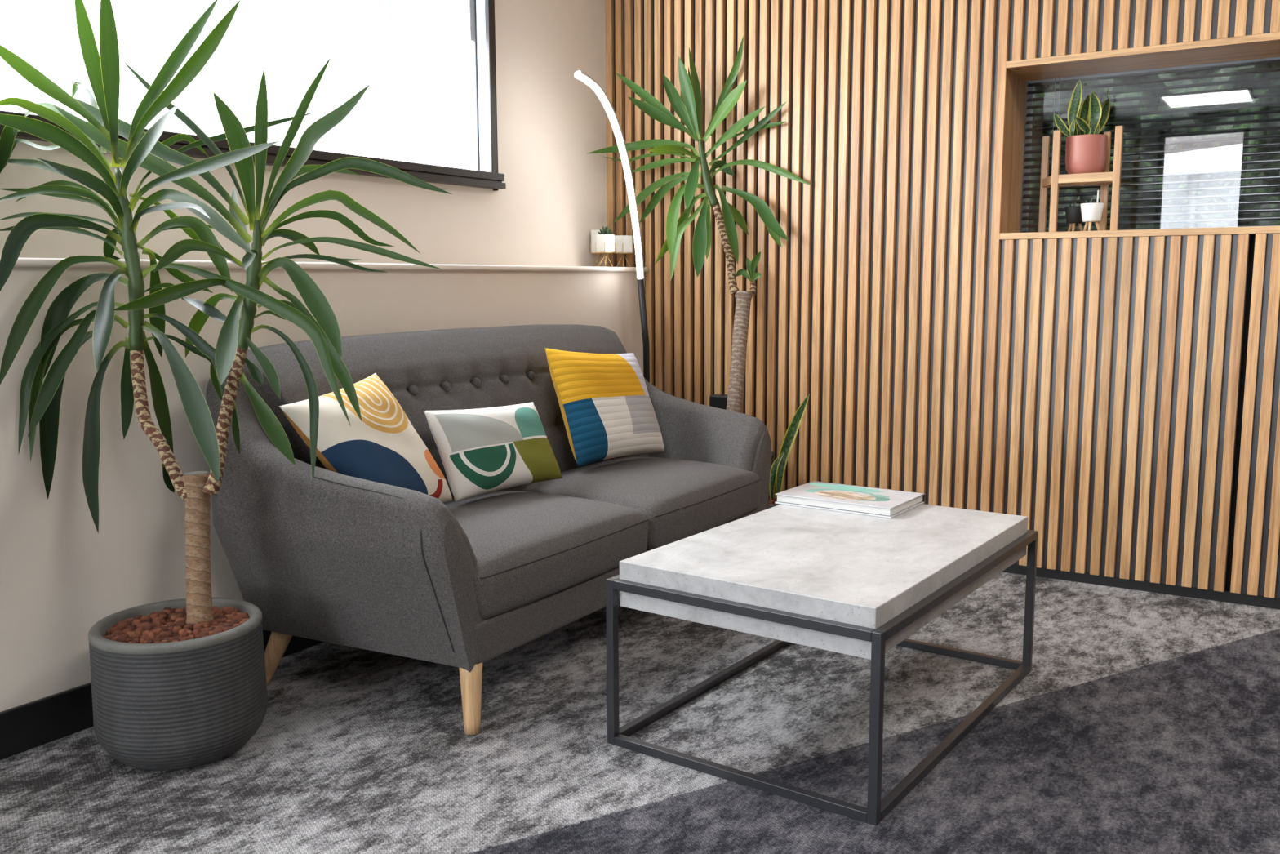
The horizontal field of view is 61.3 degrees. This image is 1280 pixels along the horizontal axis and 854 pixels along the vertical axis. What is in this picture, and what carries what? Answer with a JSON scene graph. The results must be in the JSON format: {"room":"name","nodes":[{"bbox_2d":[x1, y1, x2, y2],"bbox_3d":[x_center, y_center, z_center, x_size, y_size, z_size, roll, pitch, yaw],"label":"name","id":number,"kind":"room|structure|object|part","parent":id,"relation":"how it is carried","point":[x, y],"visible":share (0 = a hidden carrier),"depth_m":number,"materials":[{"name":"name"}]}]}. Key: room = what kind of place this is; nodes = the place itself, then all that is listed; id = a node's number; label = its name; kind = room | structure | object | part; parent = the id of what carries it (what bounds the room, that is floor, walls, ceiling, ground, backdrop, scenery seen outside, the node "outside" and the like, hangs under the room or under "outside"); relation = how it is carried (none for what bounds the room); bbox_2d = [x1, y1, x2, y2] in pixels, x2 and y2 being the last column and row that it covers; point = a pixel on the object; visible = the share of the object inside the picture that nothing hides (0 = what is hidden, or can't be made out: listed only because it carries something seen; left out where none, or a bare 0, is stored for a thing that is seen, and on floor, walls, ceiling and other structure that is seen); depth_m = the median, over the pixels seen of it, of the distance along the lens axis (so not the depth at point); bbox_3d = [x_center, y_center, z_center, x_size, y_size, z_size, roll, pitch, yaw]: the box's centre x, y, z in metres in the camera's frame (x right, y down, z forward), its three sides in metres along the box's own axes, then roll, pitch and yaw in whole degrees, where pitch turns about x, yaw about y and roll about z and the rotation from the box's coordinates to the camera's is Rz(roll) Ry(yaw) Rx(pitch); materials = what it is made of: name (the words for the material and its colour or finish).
{"room":"lobby","nodes":[
{"label":"lobby","id":0,"kind":"room"},
{"bbox_2d":[0,0,644,711],"bbox_3d":[-2.102,-0.438,1.385,0.478,2.500,7.200,5,9,32],"label":"wall","id":1,"kind":"structure","parent":0,"point":[60,576],"depth_m":2.78,"materials":[{"name":"paint"}]},
{"bbox_2d":[0,629,324,759],"bbox_3d":[-1.890,0.768,1.416,0.013,0.100,7.200,5,9,32],"label":"baseboard","id":2,"kind":"structure","parent":1,"relation":"attached to","point":[30,725],"depth_m":2.35,"materials":[{"name":"black"}]},
{"bbox_2d":[0,0,506,191],"bbox_3d":[-1.065,-1.273,2.837,0.106,1.147,2.074,5,9,32],"label":"window","id":3,"kind":"structure","parent":1,"relation":"in","point":[428,111],"depth_m":3.10,"materials":[{"name":"black"}]},
{"bbox_3d":[-1.037,-0.734,2.894,0.046,0.051,2.074,5,9,32],"label":"sill","id":4,"kind":"part","parent":3,"relation":"part of","materials":[{"name":"black"}]},
{"bbox_3d":[-1.070,-1.288,2.841,0.041,1.115,2.038,5,9,32],"label":"frame","id":5,"kind":"part","parent":3,"relation":"part of","materials":[{"name":"white"}]},
{"bbox_3d":[-1.071,-1.274,2.846,0.086,1.147,2.046,5,9,32],"label":"frame","id":6,"kind":"part","parent":3,"relation":"part of","materials":[{"name":"black"}]},
{"bbox_2d":[0,257,648,271],"bbox_3d":[-1.970,-0.216,1.330,0.210,0.018,7.199,5,9,32],"label":"trim","id":7,"kind":"structure","parent":1,"relation":"attached to","point":[21,262],"depth_m":3.06,"materials":[{"name":"beige paint"}]},
{"bbox_2d":[590,229,610,266],"bbox_3d":[-0.155,-0.703,4.260,0.090,0.145,0.078,5,9,32],"label":"plant pot","id":8,"kind":"object","parent":7,"relation":"on","point":[593,233],"visible":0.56,"depth_m":4.23,"materials":[{"name":"white ceramic"}]},
{"bbox_3d":[-0.155,-0.730,4.256,0.081,0.089,0.071,5,9,32],"label":"pot","id":9,"kind":"part","parent":8,"relation":"part of","materials":[{"name":"white ceramic"}]},
{"bbox_2d":[595,226,616,266],"bbox_3d":[-0.132,-0.694,4.156,0.090,0.155,0.078,5,9,32],"label":"potted succulent","id":10,"kind":"object","parent":7,"relation":"on","point":[605,242],"visible":1,"depth_m":4.13,"materials":[{"name":"white ceramic"}]},
{"bbox_2d":[595,234,615,252],"bbox_3d":[-0.132,-0.706,4.155,0.081,0.067,0.071,5,9,32],"label":"pot","id":11,"kind":"object","parent":10,"relation":"on","point":[604,242],"depth_m":4.12,"materials":[{"name":"white ceramic"}]},
{"bbox_2d":[613,235,633,266],"bbox_3d":[-0.065,-0.693,4.263,0.090,0.123,0.078,5,9,32],"label":"plant pot","id":12,"kind":"object","parent":7,"relation":"on","point":[624,245],"visible":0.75,"depth_m":4.23,"materials":[{"name":"white ceramic"}]},
{"bbox_3d":[-0.065,-0.720,4.260,0.081,0.067,0.071,5,9,32],"label":"pot","id":13,"kind":"part","parent":12,"relation":"part of","materials":[{"name":"white ceramic"}]},
{"bbox_2d":[0,571,1279,853],"bbox_3d":[0.114,1.002,0.367,5.500,0.100,7.920,5,9,32],"label":"floor","id":14,"kind":"structure","parent":0,"point":[1140,722],"depth_m":2.29,"materials":[{"name":"carpet"}]},
{"bbox_2d":[0,0,451,769],"bbox_3d":[-0.897,-0.129,2.273,1.004,1.638,0.485,0,8,5],"label":"yucca","id":15,"kind":"object","parent":14,"relation":"on","point":[176,683],"visible":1,"depth_m":2.26,"materials":[{"name":"plant"}]},
{"bbox_3d":[-1.081,-0.356,2.301,0.039,0.387,0.083,-5,9,-29],"label":"green stem","id":16,"kind":"part","parent":15,"relation":"part of","materials":[{"name":"green plant"}]},
{"bbox_3d":[-1.016,-0.003,2.296,0.148,0.328,0.040,2,8,18],"label":"stem","id":17,"kind":"part","parent":15,"relation":"part of","materials":[{"name":"brown plant"}]},
{"bbox_2d":[88,597,267,769],"bbox_3d":[-0.977,0.550,2.302,0.343,0.287,0.343,5,9,32],"label":"pot","id":18,"kind":"object","parent":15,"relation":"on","point":[173,687],"depth_m":2.17,"materials":[{"name":"grey ceramic"}]},
{"bbox_3d":[-0.877,-0.013,2.284,0.106,0.313,0.032,-5,9,-31],"label":"stem","id":19,"kind":"part","parent":15,"relation":"part of","materials":[{"name":"brown plant"}]},
{"bbox_3d":[-0.826,-0.298,2.280,0.068,0.274,0.032,-7,10,-40],"label":"green stem","id":20,"kind":"part","parent":15,"relation":"part of","materials":[{"name":"green plant"}]},
{"bbox_2d":[205,324,771,734],"bbox_3d":[-0.282,0.151,3.148,0.768,0.859,1.792,5,9,32],"label":"sofa","id":21,"kind":"object","parent":14,"relation":"on","point":[337,558],"visible":0.84,"depth_m":2.60,"materials":[{"name":"grey fabric"}]},
{"bbox_3d":[-0.904,0.563,2.676,0.113,0.175,0.053,2,8,15],"label":"leg","id":22,"kind":"part","parent":21,"relation":"part of","materials":[{"name":"brown wood"}]},
{"bbox_2d":[278,373,453,502],"bbox_3d":[-0.649,0.048,2.623,0.228,0.333,0.428,5,9,32],"label":"cushion","id":23,"kind":"object","parent":21,"relation":"on","point":[384,446],"visible":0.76,"depth_m":2.56,"materials":[{"name":"beige fabric"}]},
{"bbox_3d":[-0.375,0.599,2.404,0.054,0.161,0.056,5,9,32],"label":"leg","id":24,"kind":"part","parent":21,"relation":"part of","materials":[{"name":"brown wood"}]},
{"bbox_2d":[423,401,562,502],"bbox_3d":[-0.394,0.053,2.963,0.148,0.239,0.457,5,9,32],"label":"cushion","id":25,"kind":"object","parent":21,"relation":"on","point":[482,451],"visible":1,"depth_m":2.88,"materials":[{"name":"white fabric"}]},
{"bbox_2d":[442,490,648,619],"bbox_3d":[-0.391,0.294,2.806,0.572,0.170,0.727,5,9,32],"label":"seat cushion","id":26,"kind":"object","parent":21,"relation":"on","point":[526,552],"depth_m":2.65,"materials":[{"name":"grey fabric"}]},
{"bbox_2d":[544,347,664,466],"bbox_3d":[-0.107,-0.080,3.455,0.190,0.363,0.432,6,10,39],"label":"cushion","id":27,"kind":"object","parent":21,"relation":"on","point":[607,411],"visible":1,"depth_m":3.36,"materials":[{"name":"multicoloured fabric"}]},
{"bbox_3d":[-0.284,0.375,3.154,0.716,0.098,1.425,5,9,32],"label":"seat rail","id":28,"kind":"part","parent":21,"relation":"part of","materials":[{"name":"grey fabric"}]},
{"bbox_2d":[523,456,760,550],"bbox_3d":[-0.012,0.211,3.403,0.572,0.170,0.705,5,9,32],"label":"seat cushion","id":29,"kind":"object","parent":21,"relation":"on","point":[679,499],"depth_m":3.24,"materials":[{"name":"grey fabric"}]},
{"bbox_2d":[574,70,649,382],"bbox_3d":[-0.059,-0.393,3.981,0.236,1.696,0.565,5,9,32],"label":"floor lamp","id":30,"kind":"object","parent":14,"relation":"on","point":[579,74],"visible":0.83,"depth_m":3.97,"materials":[{"name":"black metal"}]},
{"bbox_2d":[587,36,811,493],"bbox_3d":[0.163,-0.487,4.003,0.870,1.876,0.353,5,9,32],"label":"yucca","id":31,"kind":"object","parent":14,"relation":"on","point":[691,115],"visible":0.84,"depth_m":3.96,"materials":[{"name":"green plant"}]},
{"bbox_3d":[0.250,-0.932,3.967,0.085,0.247,0.033,3,8,23],"label":"green stem","id":32,"kind":"part","parent":31,"relation":"part of","materials":[{"name":"green plant"}]},
{"bbox_3d":[0.315,-0.655,3.973,0.114,0.334,0.038,5,9,32],"label":"stem","id":33,"kind":"part","parent":31,"relation":"part of","materials":[{"name":"brown plant"}]},
{"bbox_3d":[0.415,-0.517,3.971,0.024,0.060,0.026,2,8,16],"label":"shoot stem","id":34,"kind":"part","parent":31,"relation":"part of","materials":[{"name":"brown plant"}]},
{"bbox_2d":[768,451,774,493],"bbox_3d":[0.347,0.274,4.020,0.302,0.362,0.302,5,9,32],"label":"pot","id":35,"kind":"object","parent":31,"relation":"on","point":[772,453],"depth_m":3.95,"materials":[{"name":"grey"}]},
{"bbox_2d":[767,393,809,508],"bbox_3d":[0.476,0.189,3.762,0.212,0.598,0.212,1,8,11],"label":"potted snake plant","id":36,"kind":"object","parent":14,"relation":"on","point":[778,467],"visible":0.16,"depth_m":3.79,"materials":[{"name":"green plant"}]},
{"bbox_3d":[0.477,0.368,3.786,0.212,0.236,0.212,5,9,32],"label":"pot","id":37,"kind":"part","parent":36,"relation":"part of","materials":[{"name":"white ceramic"}]},
{"bbox_2d":[605,503,1038,825],"bbox_3d":[0.465,0.454,2.526,0.623,0.404,0.975,5,9,35],"label":"coffee table","id":38,"kind":"object","parent":14,"relation":"on","point":[860,585],"visible":0.91,"depth_m":2.26,"materials":[{"name":"concrete"}]},
{"bbox_3d":[-0.059,0.504,2.320,0.020,0.366,0.020,5,9,32],"label":"leg","id":39,"kind":"part","parent":38,"relation":"part of","materials":[{"name":"grey metal"}]},
{"bbox_3d":[0.219,0.279,2.680,0.019,0.019,0.936,5,9,35],"label":"rail","id":40,"kind":"part","parent":38,"relation":"part of","materials":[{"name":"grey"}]},
{"bbox_3d":[0.221,0.622,2.727,0.019,0.019,0.936,5,9,35],"label":"floor rail","id":41,"kind":"part","parent":38,"relation":"part of","materials":[{"name":"grey metal"}]},
{"bbox_3d":[0.187,0.698,2.168,0.584,0.019,0.019,5,9,35],"label":"floor rail","id":42,"kind":"part","parent":38,"relation":"part of","materials":[{"name":"grey metal"}]},
{"bbox_3d":[0.185,0.355,2.122,0.584,0.019,0.019,5,9,35],"label":"rail","id":43,"kind":"part","parent":38,"relation":"part of","materials":[{"name":"grey metal"}]},
{"bbox_2d":[775,480,924,518],"bbox_3d":[0.558,0.190,2.871,0.325,0.026,0.229,5,9,35],"label":"book","id":44,"kind":"object","parent":38,"relation":"on","point":[845,498],"visible":1,"depth_m":2.82,"materials":[{"name":"grey paper"}]},
{"bbox_3d":[0.431,0.549,1.970,0.020,0.366,0.020,5,9,32],"label":"leg","id":45,"kind":"part","parent":38,"relation":"part of","materials":[{"name":"grey metal"}]},
{"bbox_3d":[0.710,0.667,2.378,0.019,0.019,0.936,5,9,35],"label":"floor rail","id":46,"kind":"part","parent":38,"relation":"part of","materials":[{"name":"grey metal"}]},
{"bbox_3d":[0.709,0.324,2.331,0.019,0.019,0.936,5,9,35],"label":"rail","id":47,"kind":"part","parent":38,"relation":"part of","materials":[{"name":"grey metal"}]},
{"bbox_3d":[0.745,0.591,2.936,0.584,0.019,0.019,5,9,35],"label":"floor rail","id":48,"kind":"part","parent":38,"relation":"part of","materials":[{"name":"grey metal"}]},
{"bbox_3d":[0.989,0.443,2.738,0.020,0.366,0.020,5,9,32],"label":"leg","id":49,"kind":"part","parent":38,"relation":"part of","materials":[{"name":"grey metal"}]},
{"bbox_2d":[604,0,1279,609],"bbox_3d":[1.994,-0.721,3.347,5.300,2.500,0.520,5,9,32],"label":"wall","id":50,"kind":"structure","parent":0,"point":[1118,396],"depth_m":3.65,"materials":[{"name":"brown wood"}]},
{"bbox_2d":[709,393,728,409],"bbox_3d":[0.321,-0.045,4.157,0.095,0.157,0.059,5,9,32],"label":"box","id":51,"kind":"object","parent":50,"relation":"attached to","point":[718,401],"visible":0.23,"depth_m":4.13,"materials":[{"name":"black plastic"}]},
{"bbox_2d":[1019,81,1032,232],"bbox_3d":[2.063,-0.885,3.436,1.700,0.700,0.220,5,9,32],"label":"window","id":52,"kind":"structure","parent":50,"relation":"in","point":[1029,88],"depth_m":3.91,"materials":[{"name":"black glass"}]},
{"bbox_2d":[999,31,1279,239],"bbox_3d":[1.941,-0.860,3.216,1.670,0.567,0.283,5,9,32],"label":"trim","id":53,"kind":"structure","parent":50,"relation":"attached to","point":[1262,46],"depth_m":3.43,"materials":[{"name":"brown wood"}]},
{"bbox_2d":[1065,201,1083,231],"bbox_3d":[1.454,-0.700,3.609,0.068,0.108,0.068,5,9,32],"label":"plant pot","id":54,"kind":"object","parent":53,"relation":"on","point":[1073,214],"visible":0.8,"depth_m":3.59,"materials":[{"name":"black ceramic"}]},
{"bbox_3d":[1.446,-0.667,3.632,0.010,0.038,0.021,-3,8,-20],"label":"leg","id":55,"kind":"part","parent":54,"relation":"part of","materials":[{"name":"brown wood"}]},
{"bbox_3d":[1.444,-0.663,3.598,0.010,0.038,0.021,5,9,32],"label":"leg","id":56,"kind":"part","parent":54,"relation":"part of","materials":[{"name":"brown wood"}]},
{"bbox_3d":[1.454,-0.708,3.608,0.068,0.054,0.068,5,9,32],"label":"pot","id":57,"kind":"part","parent":54,"relation":"part of","materials":[{"name":"black ceramic"}]},
{"bbox_3d":[1.474,-0.665,3.613,0.021,0.038,0.010,-1,8,-3],"label":"leg","id":58,"kind":"part","parent":54,"relation":"part of","materials":[{"name":"brown wood"}]},
{"bbox_2d":[1038,125,1123,231],"bbox_3d":[1.445,-0.804,3.553,0.269,0.327,0.151,5,9,32],"label":"plant stand","id":59,"kind":"object","parent":53,"relation":"on","point":[1055,180],"visible":0.83,"depth_m":3.52,"materials":[{"name":"brown wood"}]},
{"bbox_3d":[1.374,-0.820,3.674,0.021,0.327,0.021,5,9,32],"label":"leg","id":60,"kind":"part","parent":59,"relation":"part of","materials":[{"name":"brown wood"}]},
{"bbox_3d":[1.366,-0.819,3.602,0.018,0.028,0.125,1,8,7],"label":"cross rail","id":61,"kind":"part","parent":59,"relation":"part of","materials":[{"name":"brown wood"}]},
{"bbox_3d":[1.357,-0.800,3.532,0.021,0.327,0.021,5,9,32],"label":"leg","id":62,"kind":"part","parent":59,"relation":"part of","materials":[{"name":"brown wood"}]},
{"bbox_3d":[1.445,-0.810,3.553,0.239,0.028,0.136,5,9,32],"label":"cross rail","id":63,"kind":"part","parent":59,"relation":"part of","materials":[{"name":"brown wood"}]},
{"bbox_3d":[1.447,-0.809,3.551,0.165,0.028,0.018,-2,8,-13],"label":"cross rail","id":64,"kind":"part","parent":59,"relation":"part of","materials":[{"name":"brown wood"}]},
{"bbox_2d":[1053,79,1110,173],"bbox_3d":[1.450,-0.979,3.540,0.159,0.306,0.139,5,9,32],"label":"potted snake plant","id":65,"kind":"object","parent":59,"relation":"on","point":[1086,152],"visible":0.91,"depth_m":3.51,"materials":[{"name":"green plant"}]},
{"bbox_3d":[1.460,-0.887,3.538,0.126,0.124,0.126,5,9,32],"label":"pot","id":66,"kind":"part","parent":65,"relation":"part of","materials":[{"name":"brown"}]},
{"bbox_3d":[1.436,-0.803,3.481,0.167,0.028,0.018,5,9,32],"label":"cross rail","id":67,"kind":"part","parent":59,"relation":"part of","materials":[{"name":"brown wood"}]},
{"bbox_3d":[1.537,-0.807,3.572,0.021,0.327,0.021,5,9,32],"label":"leg","id":68,"kind":"part","parent":59,"relation":"part of","materials":[{"name":"brown wood"}]},
{"bbox_3d":[1.515,-0.788,3.433,0.021,0.327,0.021,5,9,32],"label":"leg","id":69,"kind":"part","parent":59,"relation":"part of","materials":[{"name":"brown wood"}]},
{"bbox_2d":[1080,190,1104,231],"bbox_3d":[1.471,-0.701,3.515,0.072,0.135,0.072,5,9,32],"label":"plant pot","id":70,"kind":"object","parent":53,"relation":"on","point":[1091,212],"visible":0.98,"depth_m":3.49,"materials":[{"name":"white ceramic"}]},
{"bbox_3d":[1.462,-0.655,3.541,0.010,0.038,0.021,-3,8,-20],"label":"leg","id":71,"kind":"part","parent":70,"relation":"part of","materials":[{"name":"brown wood"}]},
{"bbox_3d":[1.459,-0.650,3.505,0.010,0.038,0.021,5,9,32],"label":"leg","id":72,"kind":"part","parent":70,"relation":"part of","materials":[{"name":"brown wood"}]},
{"bbox_3d":[1.471,-0.697,3.516,0.072,0.058,0.072,5,9,32],"label":"pot","id":73,"kind":"part","parent":70,"relation":"part of","materials":[{"name":"white ceramic"}]},
{"bbox_3d":[1.492,-0.652,3.521,0.021,0.038,0.010,-1,8,-3],"label":"leg","id":74,"kind":"part","parent":70,"relation":"part of","materials":[{"name":"brown wood"}]},
{"bbox_3d":[1.955,-0.589,3.245,1.642,0.021,0.283,5,9,32],"label":"sill","id":75,"kind":"part","parent":53,"relation":"part of","materials":[{"name":"brown wood"}]},
{"bbox_2d":[1021,59,1279,232],"bbox_3d":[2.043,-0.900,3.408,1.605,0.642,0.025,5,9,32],"label":"blind","id":76,"kind":"object","parent":50,"relation":"attached to","point":[1275,61],"visible":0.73,"depth_m":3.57,"materials":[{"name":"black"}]},
{"bbox_3d":[1.438,-0.948,3.771,0.002,0.640,0.002,0,8,2],"label":"cord","id":77,"kind":"part","parent":76,"relation":"part of","materials":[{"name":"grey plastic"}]},
{"bbox_3d":[1.451,-0.947,3.764,0.002,0.640,0.002,5,9,32],"label":"cord","id":78,"kind":"part","parent":76,"relation":"part of","materials":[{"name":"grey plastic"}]}
]}

